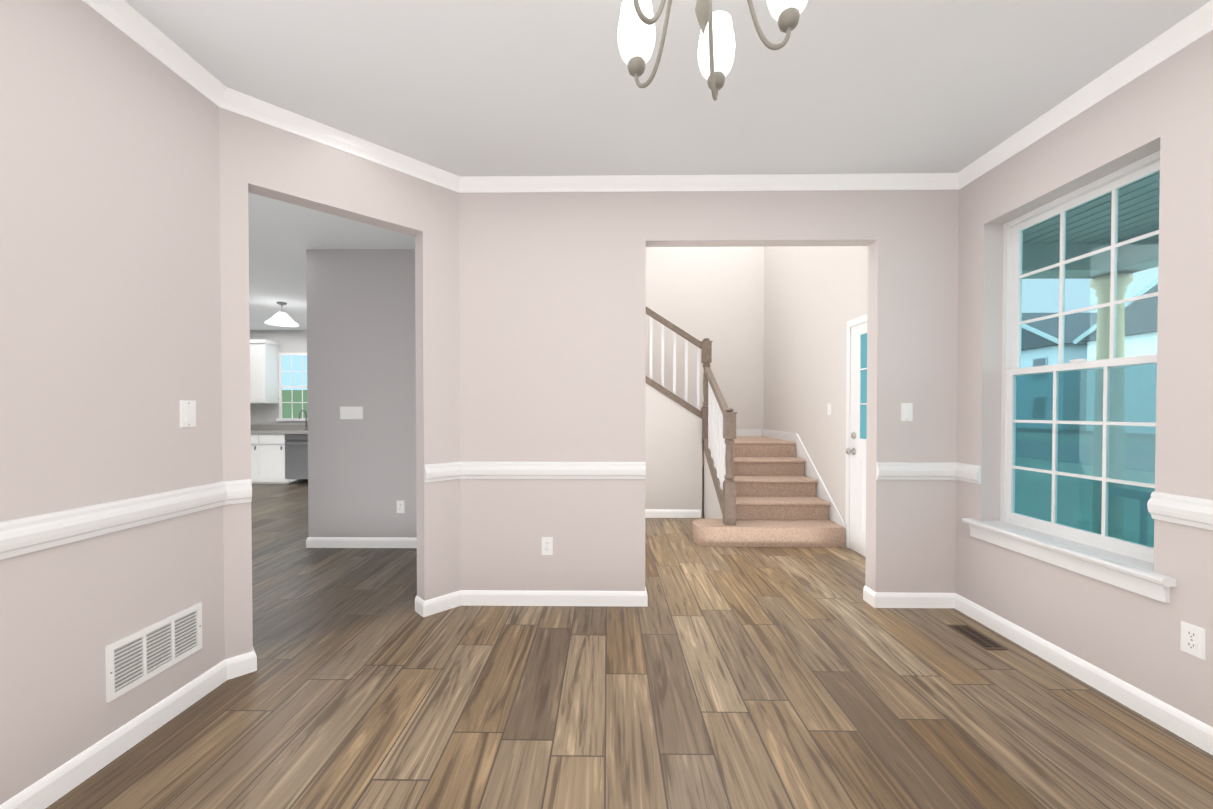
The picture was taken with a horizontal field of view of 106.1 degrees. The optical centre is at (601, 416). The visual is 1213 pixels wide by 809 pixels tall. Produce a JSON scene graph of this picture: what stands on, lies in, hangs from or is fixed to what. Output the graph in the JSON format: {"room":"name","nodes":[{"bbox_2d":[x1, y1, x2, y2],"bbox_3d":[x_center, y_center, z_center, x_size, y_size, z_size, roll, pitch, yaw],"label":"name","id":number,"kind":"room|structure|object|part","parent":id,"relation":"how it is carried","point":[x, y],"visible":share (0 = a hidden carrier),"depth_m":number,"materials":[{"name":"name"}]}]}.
{"room":"empty dining room","nodes":[
{"label":"empty dining room","id":0,"kind":"room"},
{"bbox_2d":[250,330,301,424],"bbox_3d":[-4.954,-0.219,8.422,8.515,2.744,0.115,0,1,1],"label":"wall","id":1,"kind":"structure","parent":0,"point":[290,341],"depth_m":8.37,"materials":[{"name":"grey paint"}]},
{"bbox_2d":[250,339,281,402],"bbox_3d":[-6.129,-0.805,8.205,0.400,1.120,0.334,0,1,1],"label":"upper cabinet","id":2,"kind":"object","parent":1,"relation":"attached to","point":[265,361],"depth_m":8.05,"materials":[{"name":"white wood"}]},
{"bbox_2d":[251,423,307,430],"bbox_3d":[-6.197,0.193,8.376,5.400,0.100,0.020,0,1,1],"label":"backsplash","id":3,"kind":"structure","parent":1,"relation":"attached to","point":[253,427],"depth_m":8.36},
{"bbox_2d":[302,249,416,537],"bbox_3d":[-1.790,-0.165,4.248,1.845,2.744,0.115,0,1,1],"label":"wall","id":4,"kind":"structure","parent":0,"point":[355,341],"depth_m":4.20,"materials":[{"name":"grey paint"}]},
{"bbox_2d":[340,407,362,418],"bbox_3d":[-2.301,-0.036,4.196,0.205,0.101,0.007,0,1,1],"label":"light switch","id":5,"kind":"object","parent":4,"relation":"attached to","point":[351,412],"visible":1,"depth_m":4.19,"materials":[{"name":"white plastic"}]},
{"bbox_2d":[397,500,404,512],"bbox_3d":[-1.853,0.828,4.201,0.072,0.116,0.008,0,1,1],"label":"outlet","id":6,"kind":"object","parent":4,"relation":"attached to","point":[400,506],"visible":1,"depth_m":4.20,"materials":[{"name":"white plastic"}]},
{"bbox_2d":[0,0,1212,804],"bbox_3d":[0.272,-0.124,1.117,4.347,2.744,3.878,0,1,1],"label":"wall","id":7,"kind":"structure","parent":0,"point":[132,172],"depth_m":2.13,"materials":[{"name":"grey paint"}]},
{"bbox_2d":[105,602,201,702],"bbox_3d":[-1.772,0.921,1.825,0.011,0.205,0.380,0,1,1],"label":"air vent","id":8,"kind":"object","parent":7,"relation":"in","point":[140,655],"visible":1,"depth_m":1.79,"materials":[{"name":"white metal"}]},
{"bbox_2d":[179,400,195,427],"bbox_3d":[-1.768,-0.013,1.952,0.010,0.116,0.072,0,1,1],"label":"light switch","id":9,"kind":"object","parent":7,"relation":"attached to","point":[187,413],"visible":1,"depth_m":1.95,"materials":[{"name":"white plastic"}]},
{"bbox_2d":[542,537,552,554],"bbox_3d":[-0.354,0.838,2.956,0.072,0.116,0.008,0,1,1],"label":"outlet","id":10,"kind":"object","parent":7,"relation":"attached to","point":[547,545],"visible":1,"depth_m":2.95,"materials":[{"name":"white plastic"}]},
{"bbox_2d":[0,509,1212,808],"bbox_3d":[-3.438,1.165,3.868,11.440,0.095,9.014,0,1,1],"label":"baseboard","id":11,"kind":"structure","parent":7,"relation":"attached to","point":[52,787],"depth_m":2.16,"materials":[{"name":"white wood"}]},
{"bbox_2d":[0,462,1212,559],"bbox_3d":[0.231,0.370,1.123,4.030,0.112,3.646,0,1,1],"label":"trim","id":12,"kind":"structure","parent":7,"relation":"attached to","point":[21,536],"depth_m":1.88,"materials":[{"name":"white wood"}]},
{"bbox_2d":[82,0,1212,192],"bbox_3d":[0.231,-1.458,1.099,4.030,0.076,3.646,0,1,1],"label":"crown molding","id":13,"kind":"structure","parent":7,"relation":"attached to","point":[127,19],"depth_m":2.46,"materials":[{"name":"white wood"}]},
{"bbox_2d":[901,403,912,420],"bbox_3d":[1.950,-0.031,2.913,0.072,0.116,0.010,0,1,1],"label":"light switch","id":14,"kind":"object","parent":7,"relation":"attached to","point":[906,411],"visible":1,"depth_m":2.91,"materials":[{"name":"white plastic"}]},
{"bbox_2d":[962,151,1175,602],"bbox_3d":[2.324,-0.203,2.285,0.235,1.870,1.015,0,1,1],"label":"dining room window","id":15,"kind":"structure","parent":7,"relation":"in","point":[1078,446],"depth_m":2.29,"materials":[{"name":"white"}]},
{"bbox_3d":[2.291,0.679,2.297,0.170,0.106,1.015,0,1,1],"label":"sill","id":16,"kind":"part","parent":15,"relation":"part of","materials":[{"name":"white wood"}]},
{"bbox_3d":[2.407,-0.255,2.283,0.069,1.765,0.865,0,1,1],"label":"frame","id":17,"kind":"part","parent":15,"relation":"part of","materials":[{"name":"white"}]},
{"bbox_3d":[2.408,-0.255,2.283,0.029,1.709,0.809,0,1,1],"label":"glass","id":18,"kind":"part","parent":15,"relation":"part of","materials":[{"name":"teal"}]},
{"bbox_2d":[1180,621,1205,659],"bbox_3d":[2.250,0.850,1.737,0.008,0.116,0.072,0,1,1],"label":"outlet","id":19,"kind":"object","parent":7,"relation":"attached to","point":[1192,639],"visible":1,"depth_m":1.73,"materials":[{"name":"white plastic"}]},
{"bbox_2d":[46,480,1212,808],"bbox_3d":[-3.338,1.237,3.860,11.840,0.051,9.600,0,1,1],"label":"floor","id":20,"kind":"structure","parent":0,"point":[756,678],"depth_m":1.94,"materials":[{"name":"brown wood"}]},
{"bbox_2d":[251,435,257,483],"bbox_3d":[-6.076,0.722,8.089,0.450,0.870,0.604,0,1,1],"label":"base cabinet","id":21,"kind":"object","parent":20,"relation":"on","point":[254,438],"depth_m":7.79,"materials":[{"name":"white wood"}]},
{"bbox_2d":[258,435,281,483],"bbox_3d":[-5.626,0.722,8.083,0.450,0.870,0.604,0,1,1],"label":"base cabinet","id":22,"kind":"object","parent":20,"relation":"on","point":[279,454],"depth_m":7.78,"materials":[{"name":"white wood"}]},
{"bbox_2d":[254,410,307,478],"bbox_3d":[-6.484,0.467,8.043,3.355,1.182,0.600,0,1,1],"label":"base cabinet","id":23,"kind":"object","parent":20,"relation":"on","point":[280,451],"depth_m":7.78,"materials":[{"name":"white wood"}]},
{"bbox_2d":[282,435,307,483],"bbox_3d":[-5.102,0.725,8.051,0.590,0.865,0.555,0,1,1],"label":"dishwasher","id":24,"kind":"object","parent":20,"relation":"on","point":[294,447],"depth_m":7.78,"materials":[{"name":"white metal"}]},
{"bbox_2d":[251,431,307,434],"bbox_3d":[-6.201,0.267,8.077,5.400,0.040,0.620,0,1,1],"label":"countertop","id":25,"kind":"structure","parent":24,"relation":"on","point":[252,432],"depth_m":7.76,"materials":[{"name":"white stone"}]},
{"bbox_2d":[645,307,846,546],"bbox_3d":[0.491,-0.483,5.384,3.616,3.350,2.336,0,1,1],"label":"staircase","id":26,"kind":"structure","parent":20,"relation":"on","point":[742,487],"depth_m":5.10,"materials":[{"name":"carpet"}]},
{"bbox_2d":[948,625,1007,649],"bbox_3d":[2.090,1.227,2.546,0.110,0.004,0.280,0,1,1],"label":"floor vent","id":27,"kind":"object","parent":20,"relation":"in","point":[978,638],"visible":1,"depth_m":2.53,"materials":[{"name":"brown"}]},
{"bbox_2d":[125,0,1210,329],"bbox_3d":[-3.338,-1.582,3.823,11.840,0.100,9.600,0,1,1],"label":"ceiling","id":28,"kind":"structure","parent":0,"point":[460,88],"depth_m":2.05,"materials":[{"name":"white paint"}]},
{"bbox_2d":[264,302,298,326],"bbox_3d":[-4.376,-1.416,6.240,0.390,0.294,0.390,0,1,1],"label":"pendant light","id":29,"kind":"object","parent":28,"relation":"hanging from","point":[281,317],"visible":1,"depth_m":6.20,"materials":[{"name":"white metal"}]},
{"bbox_3d":[-4.376,-1.349,6.241,0.390,0.160,0.390,0,1,1],"label":"lamp shade","id":30,"kind":"part","parent":29,"relation":"part of","materials":[{"name":"white glass"}]},
{"bbox_3d":[-4.376,-1.489,6.239,0.120,0.149,0.120,0,1,1],"label":"stem","id":31,"kind":"part","parent":29,"relation":"part of","materials":[{"name":"silver metal"}]},
{"bbox_2d":[617,0,807,100],"bbox_3d":[0.286,-1.231,1.205,0.520,0.533,0.530,0,1,1],"label":"chandelier","id":32,"kind":"object","parent":28,"relation":"hanging from","point":[636,33],"visible":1,"depth_m":1.32,"materials":[{"name":"white glass"}]},
{"bbox_2d":[646,247,761,428],"bbox_3d":[0.799,-1.524,6.597,3.030,5.400,0.115,0,1,1],"label":"wall","id":33,"kind":"structure","parent":0,"point":[713,293],"depth_m":6.53,"materials":[{"name":"white paint"}]},
{"bbox_2d":[762,246,867,521],"bbox_3d":[2.376,-1.501,4.810,0.160,5.400,3.644,0,1,1],"label":"wall","id":34,"kind":"structure","parent":0,"point":[770,323],"depth_m":4.95,"materials":[{"name":"white paint"}]},
{"bbox_2d":[828,403,830,414],"bbox_3d":[2.287,-0.077,4.587,0.010,0.116,0.072,0,1,1],"label":"light switch","id":35,"kind":"object","parent":34,"relation":"attached to","point":[829,408],"visible":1,"depth_m":4.57,"materials":[{"name":"white plastic"}]},
{"bbox_2d":[845,314,866,556],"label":"front door","id":36,"kind":"structure","parent":34,"relation":"in","point":[863,421],"depth_m":3.96,"materials":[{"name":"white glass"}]},
{"bbox_3d":[2.243,0.240,4.112,0.066,0.202,0.062,0,1,1],"label":"knob","id":37,"kind":"part","parent":36,"relation":"part of","materials":[{"name":"silver metal"}]},
{"bbox_3d":[2.271,-0.261,3.720,0.004,0.910,0.570,0,1,1],"label":"glass","id":38,"kind":"part","parent":36,"relation":"part of","materials":[{"name":"glass"}]},
{"label":"outside","id":39,"kind":"structure","parent":0,"visible":0},
{"bbox_3d":[71.609,1.209,29.052,137.560,0.050,180.000,0,1,1],"label":"ground","id":40,"kind":"structure","parent":39,"visible":0},
{"bbox_2d":[1022,171,1159,278],"bbox_3d":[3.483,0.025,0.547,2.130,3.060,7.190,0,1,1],"label":"porch ceiling","id":41,"kind":"structure","parent":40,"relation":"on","point":[1046,251],"depth_m":3.54,"materials":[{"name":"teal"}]},
{"bbox_2d":[1090,273,1132,359],"bbox_3d":[4.404,0.091,3.961,0.260,2.600,0.260,0,1,1],"label":"porch column","id":42,"kind":"structure","parent":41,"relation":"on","point":[1104,288],"depth_m":3.90,"materials":[{"name":"beige wood"}]},
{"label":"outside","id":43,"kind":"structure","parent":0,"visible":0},
{"bbox_2d":[1021,313,1072,367],"bbox_3d":[36.955,-3.757,35.957,11.850,9.100,10.943,0,1,1],"label":"house","id":44,"kind":"structure","parent":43,"point":[1045,329],"depth_m":32.84,"materials":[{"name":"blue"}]},
{"bbox_2d":[1073,278,1157,360],"bbox_3d":[35.793,-3.400,23.975,11.850,8.699,9.947,0,1,1],"label":"house","id":45,"kind":"structure","parent":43,"point":[1147,311],"depth_m":25.83,"materials":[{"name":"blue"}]}
]}

